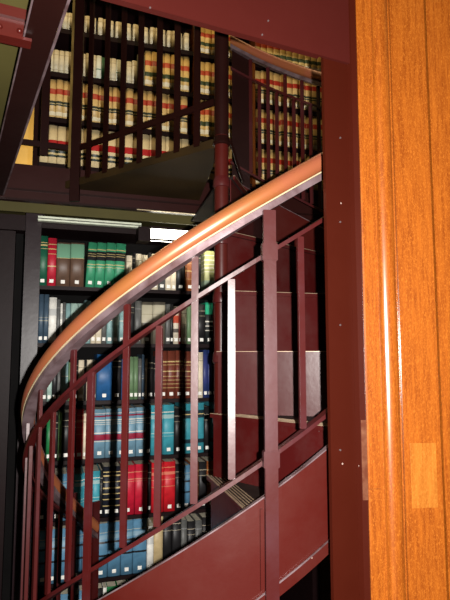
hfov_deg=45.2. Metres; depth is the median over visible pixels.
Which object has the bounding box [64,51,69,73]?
book
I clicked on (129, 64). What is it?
book
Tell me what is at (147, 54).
book
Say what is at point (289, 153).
book
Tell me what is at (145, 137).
book
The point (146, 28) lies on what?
book
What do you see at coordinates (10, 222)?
header beam
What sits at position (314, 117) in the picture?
book
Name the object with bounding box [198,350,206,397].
book
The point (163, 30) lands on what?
book
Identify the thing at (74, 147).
guard railing
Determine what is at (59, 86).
book
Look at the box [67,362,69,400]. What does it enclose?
book
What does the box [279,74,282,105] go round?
book
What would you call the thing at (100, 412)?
book
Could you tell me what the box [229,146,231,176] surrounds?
book
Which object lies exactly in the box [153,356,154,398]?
book
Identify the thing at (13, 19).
beam
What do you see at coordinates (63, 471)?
book
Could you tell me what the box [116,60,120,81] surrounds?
book
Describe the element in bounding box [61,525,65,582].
book
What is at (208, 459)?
book
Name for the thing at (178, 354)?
book
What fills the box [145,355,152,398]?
book
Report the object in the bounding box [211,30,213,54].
book
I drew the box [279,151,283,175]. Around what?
book
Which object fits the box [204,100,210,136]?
book
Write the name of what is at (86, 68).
book
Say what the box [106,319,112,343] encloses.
book
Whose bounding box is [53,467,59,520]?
book
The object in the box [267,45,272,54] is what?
book
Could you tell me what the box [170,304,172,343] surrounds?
book
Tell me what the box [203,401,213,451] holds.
book
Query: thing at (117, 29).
book
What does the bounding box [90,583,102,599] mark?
book
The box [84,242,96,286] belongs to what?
book
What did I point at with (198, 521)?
book
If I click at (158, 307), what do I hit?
book
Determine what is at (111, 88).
book
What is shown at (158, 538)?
book
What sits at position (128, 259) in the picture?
book
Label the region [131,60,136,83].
book
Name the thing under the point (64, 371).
book
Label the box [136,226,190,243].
fluorescent light
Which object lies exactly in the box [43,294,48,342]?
book
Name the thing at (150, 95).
book
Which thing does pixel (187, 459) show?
book
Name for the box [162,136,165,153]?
book
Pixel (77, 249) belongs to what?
book
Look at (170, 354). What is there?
book
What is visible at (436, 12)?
trim
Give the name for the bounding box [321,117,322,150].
book
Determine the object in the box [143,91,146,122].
book
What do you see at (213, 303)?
book
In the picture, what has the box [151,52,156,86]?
book
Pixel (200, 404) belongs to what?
book
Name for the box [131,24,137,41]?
book
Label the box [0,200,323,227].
soffit beam
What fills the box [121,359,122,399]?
book
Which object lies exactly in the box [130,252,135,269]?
book
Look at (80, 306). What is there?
book
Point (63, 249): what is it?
book
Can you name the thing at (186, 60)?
book
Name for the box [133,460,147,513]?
book
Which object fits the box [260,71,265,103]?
book
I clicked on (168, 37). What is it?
book
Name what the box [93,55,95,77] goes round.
book
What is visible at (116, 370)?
book
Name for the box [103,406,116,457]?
book
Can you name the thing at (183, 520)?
book
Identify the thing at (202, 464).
book
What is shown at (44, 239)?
book
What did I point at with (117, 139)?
book
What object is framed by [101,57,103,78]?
book
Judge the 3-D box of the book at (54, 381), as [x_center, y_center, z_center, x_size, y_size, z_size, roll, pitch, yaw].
[-0.904,0.420,2.864,0.024,0.217,0.196,2,-6,-18]
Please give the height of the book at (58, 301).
0.228 m
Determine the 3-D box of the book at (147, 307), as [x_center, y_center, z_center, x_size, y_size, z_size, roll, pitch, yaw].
[-0.455,0.134,3.040,0.062,0.228,0.198,2,-6,-18]
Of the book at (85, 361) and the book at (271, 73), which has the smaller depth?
the book at (85, 361)
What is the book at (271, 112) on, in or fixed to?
on the bookcase at (64, 40)
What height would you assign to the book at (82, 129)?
0.233 m
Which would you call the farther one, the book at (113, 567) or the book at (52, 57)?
the book at (52, 57)
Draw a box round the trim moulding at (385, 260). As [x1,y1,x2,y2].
[367,0,407,599]
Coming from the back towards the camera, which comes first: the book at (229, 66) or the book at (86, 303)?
the book at (229, 66)
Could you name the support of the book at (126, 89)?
on the bookcase at (64, 40)
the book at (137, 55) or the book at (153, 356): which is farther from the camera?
the book at (137, 55)
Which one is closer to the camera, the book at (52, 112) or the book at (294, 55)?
the book at (52, 112)
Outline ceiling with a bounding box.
[0,0,195,237]
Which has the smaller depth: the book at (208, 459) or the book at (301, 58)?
the book at (208, 459)
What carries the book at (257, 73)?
on the bookcase at (64, 40)
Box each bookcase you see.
[12,213,320,599]
[32,0,322,193]
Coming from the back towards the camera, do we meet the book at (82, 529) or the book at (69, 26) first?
the book at (69, 26)
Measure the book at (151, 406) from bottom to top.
0.262 m
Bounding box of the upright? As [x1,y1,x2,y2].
[0,230,24,599]
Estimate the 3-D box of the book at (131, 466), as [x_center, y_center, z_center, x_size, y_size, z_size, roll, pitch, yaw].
[-0.538,1.004,2.920,0.072,0.253,0.198,2,-6,-18]
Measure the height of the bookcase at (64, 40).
1.939 m
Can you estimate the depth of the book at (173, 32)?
3.48 m
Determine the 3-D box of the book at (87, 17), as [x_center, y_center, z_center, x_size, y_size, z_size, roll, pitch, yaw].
[-0.869,-1.678,3.405,0.030,0.116,0.197,2,-6,-18]
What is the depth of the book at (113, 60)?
3.34 m
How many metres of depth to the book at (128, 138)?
3.32 m
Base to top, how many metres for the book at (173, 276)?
0.132 m
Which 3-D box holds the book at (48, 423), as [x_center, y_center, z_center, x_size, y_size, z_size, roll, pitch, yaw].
[-0.921,0.709,2.827,0.028,0.227,0.197,2,-6,-18]
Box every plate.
[65,139,213,199]
[410,443,437,507]
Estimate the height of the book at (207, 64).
0.231 m
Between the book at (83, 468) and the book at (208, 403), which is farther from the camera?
the book at (208, 403)
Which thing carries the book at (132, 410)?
on the bookcase at (308, 587)
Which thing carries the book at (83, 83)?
on the bookcase at (64, 40)
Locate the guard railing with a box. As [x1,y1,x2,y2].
[21,0,213,201]
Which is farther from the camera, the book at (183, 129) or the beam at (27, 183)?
the book at (183, 129)
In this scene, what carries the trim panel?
attached to the wall
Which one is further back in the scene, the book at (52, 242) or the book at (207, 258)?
the book at (207, 258)
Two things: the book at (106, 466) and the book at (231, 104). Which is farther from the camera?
the book at (231, 104)
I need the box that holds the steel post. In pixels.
[321,0,370,599]
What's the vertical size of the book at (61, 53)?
0.144 m
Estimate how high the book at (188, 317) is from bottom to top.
0.222 m
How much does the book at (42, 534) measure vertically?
0.258 m
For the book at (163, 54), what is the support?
on the bookcase at (64, 40)
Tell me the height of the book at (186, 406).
0.267 m
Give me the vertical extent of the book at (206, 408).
0.247 m
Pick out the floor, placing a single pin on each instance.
(325, 572)
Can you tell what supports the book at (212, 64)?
on the bookcase at (64, 40)
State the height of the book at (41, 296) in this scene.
0.251 m
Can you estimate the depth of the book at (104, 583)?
2.75 m
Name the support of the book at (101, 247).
on the bookcase at (308, 587)
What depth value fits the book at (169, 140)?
3.40 m
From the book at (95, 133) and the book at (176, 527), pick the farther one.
the book at (95, 133)
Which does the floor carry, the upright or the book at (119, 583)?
the upright
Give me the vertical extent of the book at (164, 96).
0.250 m
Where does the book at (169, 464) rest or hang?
on the bookcase at (308, 587)
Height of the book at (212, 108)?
0.252 m
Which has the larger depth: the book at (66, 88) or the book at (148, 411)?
the book at (66, 88)
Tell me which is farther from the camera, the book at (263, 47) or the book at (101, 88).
the book at (263, 47)
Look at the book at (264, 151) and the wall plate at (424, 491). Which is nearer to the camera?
the wall plate at (424, 491)
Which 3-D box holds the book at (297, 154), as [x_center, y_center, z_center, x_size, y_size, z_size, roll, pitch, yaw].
[0.450,-0.870,3.752,0.054,0.257,0.197,2,-6,-18]
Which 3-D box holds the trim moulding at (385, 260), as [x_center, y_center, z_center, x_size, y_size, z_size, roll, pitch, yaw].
[0.375,-0.273,1.280,0.057,3.900,0.027,0,-6,0]
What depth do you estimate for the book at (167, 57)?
3.44 m
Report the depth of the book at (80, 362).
2.81 m
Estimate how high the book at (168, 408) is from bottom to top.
0.264 m
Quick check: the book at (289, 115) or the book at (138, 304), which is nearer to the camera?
the book at (138, 304)
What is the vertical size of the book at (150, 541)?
0.229 m
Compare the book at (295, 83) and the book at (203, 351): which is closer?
the book at (203, 351)
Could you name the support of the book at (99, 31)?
on the bookcase at (64, 40)
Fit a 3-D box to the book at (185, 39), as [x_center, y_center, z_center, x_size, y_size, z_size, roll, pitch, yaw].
[-0.278,-1.663,3.593,0.032,0.122,0.197,2,-6,-18]
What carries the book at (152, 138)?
on the bookcase at (64, 40)
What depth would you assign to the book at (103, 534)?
2.76 m
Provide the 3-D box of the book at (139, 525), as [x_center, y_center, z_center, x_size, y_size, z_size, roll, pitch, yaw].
[-0.474,1.292,2.911,0.072,0.271,0.198,2,-6,-18]
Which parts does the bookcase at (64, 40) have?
panel, shelf, shelf, shelf, shelf, shelf, shelf, shelf, shelf, shelf, shelf, shelf, shelf, shelf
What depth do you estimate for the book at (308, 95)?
3.74 m
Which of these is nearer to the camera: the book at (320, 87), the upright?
the upright
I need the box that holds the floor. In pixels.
[31,491,330,599]
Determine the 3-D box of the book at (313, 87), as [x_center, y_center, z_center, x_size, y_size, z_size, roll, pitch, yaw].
[0.597,-1.416,3.853,0.048,0.243,0.197,2,-6,-18]
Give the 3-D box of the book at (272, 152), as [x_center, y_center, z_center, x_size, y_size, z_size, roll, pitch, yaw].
[0.296,-0.873,3.701,0.053,0.253,0.197,2,-6,-18]
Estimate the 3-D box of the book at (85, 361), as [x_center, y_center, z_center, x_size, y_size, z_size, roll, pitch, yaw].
[-0.759,0.428,2.910,0.012,0.210,0.193,2,-6,-18]
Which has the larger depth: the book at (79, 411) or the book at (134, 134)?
the book at (134, 134)
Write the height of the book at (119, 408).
0.252 m
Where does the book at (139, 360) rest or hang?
on the bookcase at (308, 587)
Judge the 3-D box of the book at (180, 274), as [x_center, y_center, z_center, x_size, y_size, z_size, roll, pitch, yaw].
[-0.279,-0.147,3.127,0.051,0.210,0.198,2,-6,-18]
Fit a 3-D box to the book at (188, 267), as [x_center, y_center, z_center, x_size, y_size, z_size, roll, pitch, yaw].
[-0.228,-0.151,3.139,0.051,0.223,0.198,2,-6,-18]
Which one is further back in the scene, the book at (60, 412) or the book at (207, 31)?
the book at (207, 31)
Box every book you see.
[38,294,43,342]
[38,527,45,584]
[39,140,48,162]
[40,236,47,285]
[40,483,45,521]
[41,410,46,455]
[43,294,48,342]
[43,389,46,401]
[46,420,49,460]
[47,238,56,285]
[47,382,51,401]
[48,125,57,162]
[48,297,56,342]
[49,79,55,116]
[51,50,53,70]
[51,526,57,583]
[52,375,56,400]
[53,50,58,71]
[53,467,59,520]
[55,79,63,117]
[55,412,58,460]
[56,242,70,285]
[56,300,60,337]
[56,370,60,399]
[57,126,65,163]
[57,409,62,459]
[59,51,64,72]
[60,303,62,332]
[60,467,66,520]
[61,360,68,394]
[61,409,68,459]
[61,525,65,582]
[61,587,69,599]
[62,12,67,28]
[62,81,69,118]
[62,302,65,330]
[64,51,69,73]
[65,127,68,164]
[65,303,70,327]
[67,13,71,29]
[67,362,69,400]
[70,243,84,286]
[70,303,77,322]
[70,586,78,599]
[71,525,81,576]
[74,412,75,458]
[74,467,82,506]
[75,406,83,459]
[76,358,78,400]
[77,360,83,400]
[78,303,83,314]
[78,585,90,599]
[81,129,82,165]
[81,466,84,507]
[81,529,91,572]
[82,83,84,120]
[82,128,86,165]
[82,410,85,458]
[83,54,85,75]
[83,300,90,342]
[83,360,86,400]
[84,83,87,120]
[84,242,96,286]
[85,16,89,32]
[85,53,88,76]
[86,360,92,400]
[90,335,94,342]
[90,359,96,399]
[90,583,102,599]
[91,130,99,167]
[92,85,98,122]
[92,464,99,515]
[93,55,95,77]
[94,242,106,287]
[94,354,112,399]
[94,406,105,457]
[95,329,100,343]
[96,18,102,34]
[96,55,101,78]
[97,463,102,516]
[98,86,103,122]
[98,521,107,577]
[99,130,102,167]
[100,462,111,516]
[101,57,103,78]
[101,325,105,343]
[102,582,106,595]
[103,19,105,35]
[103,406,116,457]
[104,243,115,287]
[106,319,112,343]
[106,581,116,593]
[107,520,120,576]
[108,132,115,168]
[109,87,112,123]
[109,353,121,399]
[110,462,120,515]
[111,21,113,36]
[111,58,115,80]
[112,87,119,124]
[112,314,118,343]
[113,21,120,37]
[113,243,125,284]
[113,405,121,456]
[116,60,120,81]
[116,138,118,166]
[116,580,126,587]
[118,310,123,343]
[119,89,126,125]
[119,461,134,514]
[120,519,132,574]
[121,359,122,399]
[124,255,131,275]
[125,133,132,163]
[126,61,131,82]
[126,88,132,126]
[127,23,130,39]
[128,405,135,456]
[129,357,133,398]
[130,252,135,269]
[130,302,134,338]
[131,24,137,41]
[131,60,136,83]
[131,404,145,455]
[132,518,146,572]
[133,90,136,125]
[133,133,136,161]
[133,357,137,398]
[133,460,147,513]
[134,301,141,343]
[135,254,141,267]
[136,55,144,84]
[137,355,144,398]
[138,358,141,398]
[141,302,152,343]
[142,134,148,158]
[142,255,147,261]
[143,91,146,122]
[144,27,147,42]
[144,51,150,85]
[144,358,146,398]
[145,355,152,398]
[145,403,162,454]
[145,407,150,455]
[145,460,150,512]
[146,518,153,570]
[147,91,153,129]
[148,27,154,44]
[148,459,163,512]
[149,135,155,156]
[150,516,162,565]
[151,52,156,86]
[152,302,164,343]
[153,92,155,129]
[153,351,166,398]
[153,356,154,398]
[155,28,156,44]
[158,280,164,289]
[162,94,166,130]
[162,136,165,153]
[162,402,173,453]
[162,458,174,511]
[163,30,164,45]
[163,54,163,87]
[163,516,171,559]
[164,53,170,88]
[165,30,171,47]
[165,137,173,152]
[165,275,170,289]
[165,304,169,343]
[167,95,173,131]
[167,351,174,398]
[170,55,173,89]
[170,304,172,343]
[171,272,175,289]
[172,31,174,47]
[172,458,181,510]
[172,515,180,554]
[173,306,178,343]
[174,405,181,453]
[175,351,182,397]
[175,402,190,453]
[176,266,184,290]
[178,311,181,343]
[179,459,189,509]
[180,96,186,133]
[181,56,182,90]
[181,308,186,343]
[181,516,186,548]
[182,33,188,50]
[182,139,189,147]
[182,457,197,508]
[183,57,189,91]
[183,351,190,397]
[185,261,191,290]
[185,514,194,545]
[186,305,190,343]
[190,513,201,539]
[196,512,210,535]
[198,255,200,290]
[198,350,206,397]
[198,352,202,397]
[198,402,203,452]
[198,457,206,508]
[199,300,212,343]
[199,304,204,343]
[200,100,204,135]
[201,28,204,52]
[201,62,204,93]
[201,251,213,291]
[201,456,212,507]
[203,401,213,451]
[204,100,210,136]
[204,405,209,451]
[205,29,210,53]
[205,62,210,94]
[207,350,211,397]
[208,165,213,179]
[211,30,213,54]
[211,63,213,95]
[211,107,213,136]
[212,353,213,396]
[213,303,213,343]
[229,35,230,57]
[229,66,230,97]
[229,104,230,138]
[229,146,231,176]
[231,104,231,139]
[255,71,259,102]
[255,109,257,142]
[256,148,261,184]
[260,44,266,51]
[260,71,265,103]
[261,109,266,143]
[262,149,266,184]
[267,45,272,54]
[270,72,273,104]
[270,110,273,144]
[270,150,275,179]
[273,47,279,57]
[273,73,279,105]
[274,112,279,145]
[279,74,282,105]
[279,111,283,145]
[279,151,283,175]
[280,49,285,59]
[286,51,291,61]
[287,76,291,107]
[287,112,291,146]
[288,152,291,170]
[291,153,298,186]
[292,52,297,63]
[292,78,298,108]
[296,114,299,147]
[298,54,304,65]
[299,81,305,109]
[299,114,305,148]
[305,56,310,67]
[305,83,311,109]
[305,115,308,149]
[311,57,316,69]
[311,84,316,111]
[313,116,316,150]
[317,57,320,70]
[320,87,321,111]
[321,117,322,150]
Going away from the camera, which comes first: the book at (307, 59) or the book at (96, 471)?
the book at (96, 471)
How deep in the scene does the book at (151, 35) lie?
3.44 m
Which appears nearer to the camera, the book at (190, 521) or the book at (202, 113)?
the book at (190, 521)
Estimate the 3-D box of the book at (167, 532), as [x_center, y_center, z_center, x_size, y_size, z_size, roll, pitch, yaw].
[-0.335,1.295,2.964,0.048,0.275,0.198,2,-6,-18]
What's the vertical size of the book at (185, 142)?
0.251 m
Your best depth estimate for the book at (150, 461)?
2.88 m
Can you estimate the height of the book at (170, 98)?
0.253 m
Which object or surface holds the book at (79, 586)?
on the bookcase at (308, 587)
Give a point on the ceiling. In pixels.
(9, 54)
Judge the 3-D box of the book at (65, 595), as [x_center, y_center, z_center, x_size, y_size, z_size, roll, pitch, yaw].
[-0.825,1.591,2.765,0.047,0.240,0.198,2,-6,-18]
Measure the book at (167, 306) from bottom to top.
0.220 m
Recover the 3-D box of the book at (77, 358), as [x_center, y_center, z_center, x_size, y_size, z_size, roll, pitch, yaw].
[-0.805,0.422,2.896,0.024,0.220,0.196,2,-6,-18]
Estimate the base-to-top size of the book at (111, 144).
0.239 m
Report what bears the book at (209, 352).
on the bookcase at (308, 587)
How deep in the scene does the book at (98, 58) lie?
3.31 m
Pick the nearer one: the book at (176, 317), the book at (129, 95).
the book at (176, 317)
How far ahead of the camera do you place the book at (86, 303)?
2.85 m
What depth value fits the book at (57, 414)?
2.75 m
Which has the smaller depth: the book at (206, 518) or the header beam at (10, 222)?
the header beam at (10, 222)
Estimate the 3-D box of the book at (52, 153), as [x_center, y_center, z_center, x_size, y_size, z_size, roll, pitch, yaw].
[-1.044,-0.907,3.272,0.048,0.234,0.197,2,-6,-18]
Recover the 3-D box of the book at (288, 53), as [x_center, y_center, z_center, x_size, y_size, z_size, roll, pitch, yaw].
[0.414,-1.687,3.822,0.047,0.216,0.197,2,-6,-18]
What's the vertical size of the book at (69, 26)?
0.114 m
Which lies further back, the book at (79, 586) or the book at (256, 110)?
the book at (256, 110)
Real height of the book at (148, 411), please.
0.239 m
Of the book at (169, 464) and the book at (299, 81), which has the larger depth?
the book at (299, 81)
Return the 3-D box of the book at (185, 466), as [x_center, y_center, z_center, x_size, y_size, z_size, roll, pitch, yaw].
[-0.239,1.023,3.012,0.044,0.233,0.198,2,-6,-18]
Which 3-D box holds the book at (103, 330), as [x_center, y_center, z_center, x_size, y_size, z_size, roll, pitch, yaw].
[-0.673,0.135,2.968,0.025,0.212,0.196,2,-6,-18]
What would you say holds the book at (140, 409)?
on the bookcase at (308, 587)
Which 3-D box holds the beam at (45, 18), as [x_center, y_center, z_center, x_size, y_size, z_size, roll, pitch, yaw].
[-0.566,-0.602,1.515,0.070,0.077,2.053,3,-6,-27]
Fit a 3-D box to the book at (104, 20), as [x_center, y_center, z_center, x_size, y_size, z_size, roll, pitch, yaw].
[-0.769,-1.675,3.441,0.031,0.117,0.197,2,-6,-18]
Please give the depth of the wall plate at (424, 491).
1.22 m
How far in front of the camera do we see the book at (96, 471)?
2.79 m
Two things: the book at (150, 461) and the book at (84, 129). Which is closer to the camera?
the book at (150, 461)
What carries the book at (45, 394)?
on the bookcase at (308, 587)
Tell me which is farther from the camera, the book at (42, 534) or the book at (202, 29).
the book at (202, 29)
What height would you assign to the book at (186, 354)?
0.256 m
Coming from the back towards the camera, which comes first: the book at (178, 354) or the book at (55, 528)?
the book at (178, 354)
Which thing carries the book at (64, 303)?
on the bookcase at (308, 587)
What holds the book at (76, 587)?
on the bookcase at (308, 587)
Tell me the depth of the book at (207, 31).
3.56 m
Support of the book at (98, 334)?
on the bookcase at (308, 587)
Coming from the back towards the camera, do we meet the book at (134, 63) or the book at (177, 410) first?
the book at (134, 63)
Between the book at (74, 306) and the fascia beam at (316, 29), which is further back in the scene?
the book at (74, 306)
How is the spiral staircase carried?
on the floor
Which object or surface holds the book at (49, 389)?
on the bookcase at (308, 587)
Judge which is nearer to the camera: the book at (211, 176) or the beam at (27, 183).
the beam at (27, 183)
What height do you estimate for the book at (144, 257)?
0.190 m
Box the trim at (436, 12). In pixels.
[423,0,449,599]
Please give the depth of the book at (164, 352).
2.95 m
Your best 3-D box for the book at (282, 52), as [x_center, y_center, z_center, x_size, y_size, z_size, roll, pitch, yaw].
[0.370,-1.687,3.804,0.047,0.213,0.197,2,-6,-18]
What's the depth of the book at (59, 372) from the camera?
2.78 m
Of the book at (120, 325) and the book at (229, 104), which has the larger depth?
the book at (229, 104)
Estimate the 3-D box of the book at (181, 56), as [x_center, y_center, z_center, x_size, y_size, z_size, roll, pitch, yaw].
[-0.318,-1.444,3.563,0.041,0.240,0.197,2,-6,-18]
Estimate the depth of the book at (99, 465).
2.80 m
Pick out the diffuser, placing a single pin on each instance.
(157, 234)
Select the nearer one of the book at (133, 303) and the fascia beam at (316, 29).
the fascia beam at (316, 29)
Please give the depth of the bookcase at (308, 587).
2.86 m
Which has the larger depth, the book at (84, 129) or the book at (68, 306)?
the book at (84, 129)
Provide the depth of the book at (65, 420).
2.76 m
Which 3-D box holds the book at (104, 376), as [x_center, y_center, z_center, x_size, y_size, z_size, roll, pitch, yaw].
[-0.665,0.416,2.939,0.082,0.239,0.198,2,-6,-18]
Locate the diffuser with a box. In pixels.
[151,228,187,241]
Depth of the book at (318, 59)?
3.80 m
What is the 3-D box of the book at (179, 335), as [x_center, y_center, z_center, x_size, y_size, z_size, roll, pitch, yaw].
[-0.280,0.149,3.098,0.017,0.210,0.195,2,-6,-18]
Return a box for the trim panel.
[388,0,446,599]
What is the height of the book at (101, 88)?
0.238 m
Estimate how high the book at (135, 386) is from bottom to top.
0.227 m
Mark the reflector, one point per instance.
(42, 218)
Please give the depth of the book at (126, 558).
2.80 m
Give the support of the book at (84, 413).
on the bookcase at (308, 587)
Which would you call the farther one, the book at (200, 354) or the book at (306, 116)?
the book at (306, 116)
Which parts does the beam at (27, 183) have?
moulding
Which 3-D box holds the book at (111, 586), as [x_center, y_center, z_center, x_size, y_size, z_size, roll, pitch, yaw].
[-0.607,1.596,2.840,0.049,0.246,0.198,2,-6,-18]
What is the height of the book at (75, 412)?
0.230 m
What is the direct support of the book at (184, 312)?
on the bookcase at (308, 587)
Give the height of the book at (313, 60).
0.217 m
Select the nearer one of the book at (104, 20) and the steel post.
the steel post
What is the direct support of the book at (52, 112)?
on the bookcase at (64, 40)
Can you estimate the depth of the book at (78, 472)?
2.75 m
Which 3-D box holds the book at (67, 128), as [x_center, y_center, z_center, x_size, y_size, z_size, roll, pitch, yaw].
[-0.951,-0.904,3.301,0.048,0.234,0.197,2,-6,-18]
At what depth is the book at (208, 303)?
3.05 m
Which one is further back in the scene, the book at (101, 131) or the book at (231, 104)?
the book at (231, 104)
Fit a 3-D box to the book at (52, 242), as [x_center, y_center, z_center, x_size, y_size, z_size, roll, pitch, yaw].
[-0.933,-0.190,2.909,0.044,0.252,0.198,2,-6,-18]
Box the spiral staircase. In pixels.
[20,31,329,599]
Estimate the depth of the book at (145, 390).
2.92 m
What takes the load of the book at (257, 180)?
on the bookcase at (64, 40)
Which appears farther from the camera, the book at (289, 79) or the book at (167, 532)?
the book at (289, 79)
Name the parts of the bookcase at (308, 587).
panel, shelf, shelf, shelf, shelf, cornice, shelf, shelf, shelf, panel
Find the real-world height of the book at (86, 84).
0.241 m
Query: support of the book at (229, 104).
on the bookcase at (64, 40)
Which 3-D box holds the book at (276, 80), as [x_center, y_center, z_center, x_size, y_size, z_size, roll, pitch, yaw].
[0.323,-1.422,3.769,0.046,0.239,0.197,2,-6,-18]
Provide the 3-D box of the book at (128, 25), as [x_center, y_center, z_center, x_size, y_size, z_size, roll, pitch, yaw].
[-0.634,-1.670,3.477,0.031,0.112,0.197,2,-6,-18]
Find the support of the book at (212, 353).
on the bookcase at (308, 587)
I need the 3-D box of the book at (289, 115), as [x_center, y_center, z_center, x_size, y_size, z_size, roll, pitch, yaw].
[0.413,-1.147,3.771,0.047,0.251,0.197,2,-6,-18]
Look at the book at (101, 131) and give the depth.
3.27 m
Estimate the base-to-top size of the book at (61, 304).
0.207 m
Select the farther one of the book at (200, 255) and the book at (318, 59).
the book at (318, 59)
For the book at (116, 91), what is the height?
0.242 m
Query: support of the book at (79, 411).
on the bookcase at (308, 587)
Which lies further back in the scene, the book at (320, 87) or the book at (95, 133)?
the book at (320, 87)
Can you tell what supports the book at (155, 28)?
on the bookcase at (64, 40)
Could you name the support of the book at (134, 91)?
on the bookcase at (64, 40)
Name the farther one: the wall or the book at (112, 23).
the wall
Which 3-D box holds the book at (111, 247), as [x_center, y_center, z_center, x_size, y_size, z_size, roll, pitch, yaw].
[-0.647,-0.178,3.000,0.062,0.247,0.198,2,-6,-18]
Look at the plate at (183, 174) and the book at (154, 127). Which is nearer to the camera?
the plate at (183, 174)
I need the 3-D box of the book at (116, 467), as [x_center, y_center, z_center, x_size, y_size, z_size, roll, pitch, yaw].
[-0.595,1.003,2.902,0.045,0.252,0.198,2,-6,-18]
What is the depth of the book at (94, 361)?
2.84 m
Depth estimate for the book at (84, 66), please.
3.28 m
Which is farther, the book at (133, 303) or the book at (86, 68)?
the book at (86, 68)
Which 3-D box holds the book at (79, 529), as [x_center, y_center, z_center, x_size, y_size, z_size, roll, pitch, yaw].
[-0.783,1.287,2.818,0.058,0.262,0.198,2,-6,-18]
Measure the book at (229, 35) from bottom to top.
0.206 m
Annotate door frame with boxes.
[355,0,383,599]
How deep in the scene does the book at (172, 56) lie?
3.45 m
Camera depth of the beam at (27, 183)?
2.58 m
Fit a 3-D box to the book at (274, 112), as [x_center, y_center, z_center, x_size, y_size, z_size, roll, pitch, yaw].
[0.324,-1.144,3.741,0.046,0.241,0.197,2,-6,-18]
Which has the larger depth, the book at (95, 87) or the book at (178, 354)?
the book at (95, 87)
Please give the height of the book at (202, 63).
0.225 m
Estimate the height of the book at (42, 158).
0.235 m
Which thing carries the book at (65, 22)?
on the bookcase at (64, 40)
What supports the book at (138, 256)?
on the bookcase at (308, 587)
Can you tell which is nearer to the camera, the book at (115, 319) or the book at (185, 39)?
the book at (115, 319)
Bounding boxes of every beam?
[0,0,70,195]
[0,3,31,48]
[0,163,323,226]
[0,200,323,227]
[0,213,25,234]
[102,0,349,64]
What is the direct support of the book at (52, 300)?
on the bookcase at (308, 587)
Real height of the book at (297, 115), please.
0.245 m
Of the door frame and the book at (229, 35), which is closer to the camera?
the door frame
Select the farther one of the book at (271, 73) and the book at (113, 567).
the book at (271, 73)
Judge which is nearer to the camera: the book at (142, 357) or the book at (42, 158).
the book at (142, 357)
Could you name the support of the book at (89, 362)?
on the bookcase at (308, 587)
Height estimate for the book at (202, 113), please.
0.247 m
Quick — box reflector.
[38,214,140,228]
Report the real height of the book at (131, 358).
0.226 m
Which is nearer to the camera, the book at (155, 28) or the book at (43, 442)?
the book at (43, 442)
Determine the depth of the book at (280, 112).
3.66 m
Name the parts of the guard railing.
rail, corner post, rail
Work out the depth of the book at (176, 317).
2.99 m
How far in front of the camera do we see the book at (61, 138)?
3.19 m
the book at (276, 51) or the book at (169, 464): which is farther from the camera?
the book at (276, 51)
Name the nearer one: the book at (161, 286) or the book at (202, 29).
the book at (161, 286)
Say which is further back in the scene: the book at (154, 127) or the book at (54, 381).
the book at (154, 127)
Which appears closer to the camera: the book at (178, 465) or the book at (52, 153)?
the book at (178, 465)
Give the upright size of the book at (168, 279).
0.154 m
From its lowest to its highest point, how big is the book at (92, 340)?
0.216 m
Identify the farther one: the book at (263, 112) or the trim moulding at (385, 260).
the book at (263, 112)
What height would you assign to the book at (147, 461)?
0.250 m
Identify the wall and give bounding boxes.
[15,109,38,350]
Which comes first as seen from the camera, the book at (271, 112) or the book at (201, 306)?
the book at (201, 306)
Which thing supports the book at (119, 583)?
on the bookcase at (308, 587)
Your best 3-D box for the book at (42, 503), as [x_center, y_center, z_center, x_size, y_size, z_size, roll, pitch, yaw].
[-0.946,1.000,2.795,0.037,0.237,0.198,2,-6,-18]
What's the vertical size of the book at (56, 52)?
0.143 m
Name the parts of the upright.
panel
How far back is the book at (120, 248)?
2.93 m
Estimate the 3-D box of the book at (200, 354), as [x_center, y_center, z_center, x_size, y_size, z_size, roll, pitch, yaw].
[-0.170,0.426,3.095,0.039,0.252,0.198,2,-6,-18]
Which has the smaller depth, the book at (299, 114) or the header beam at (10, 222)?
the header beam at (10, 222)
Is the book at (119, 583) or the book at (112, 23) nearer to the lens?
the book at (119, 583)

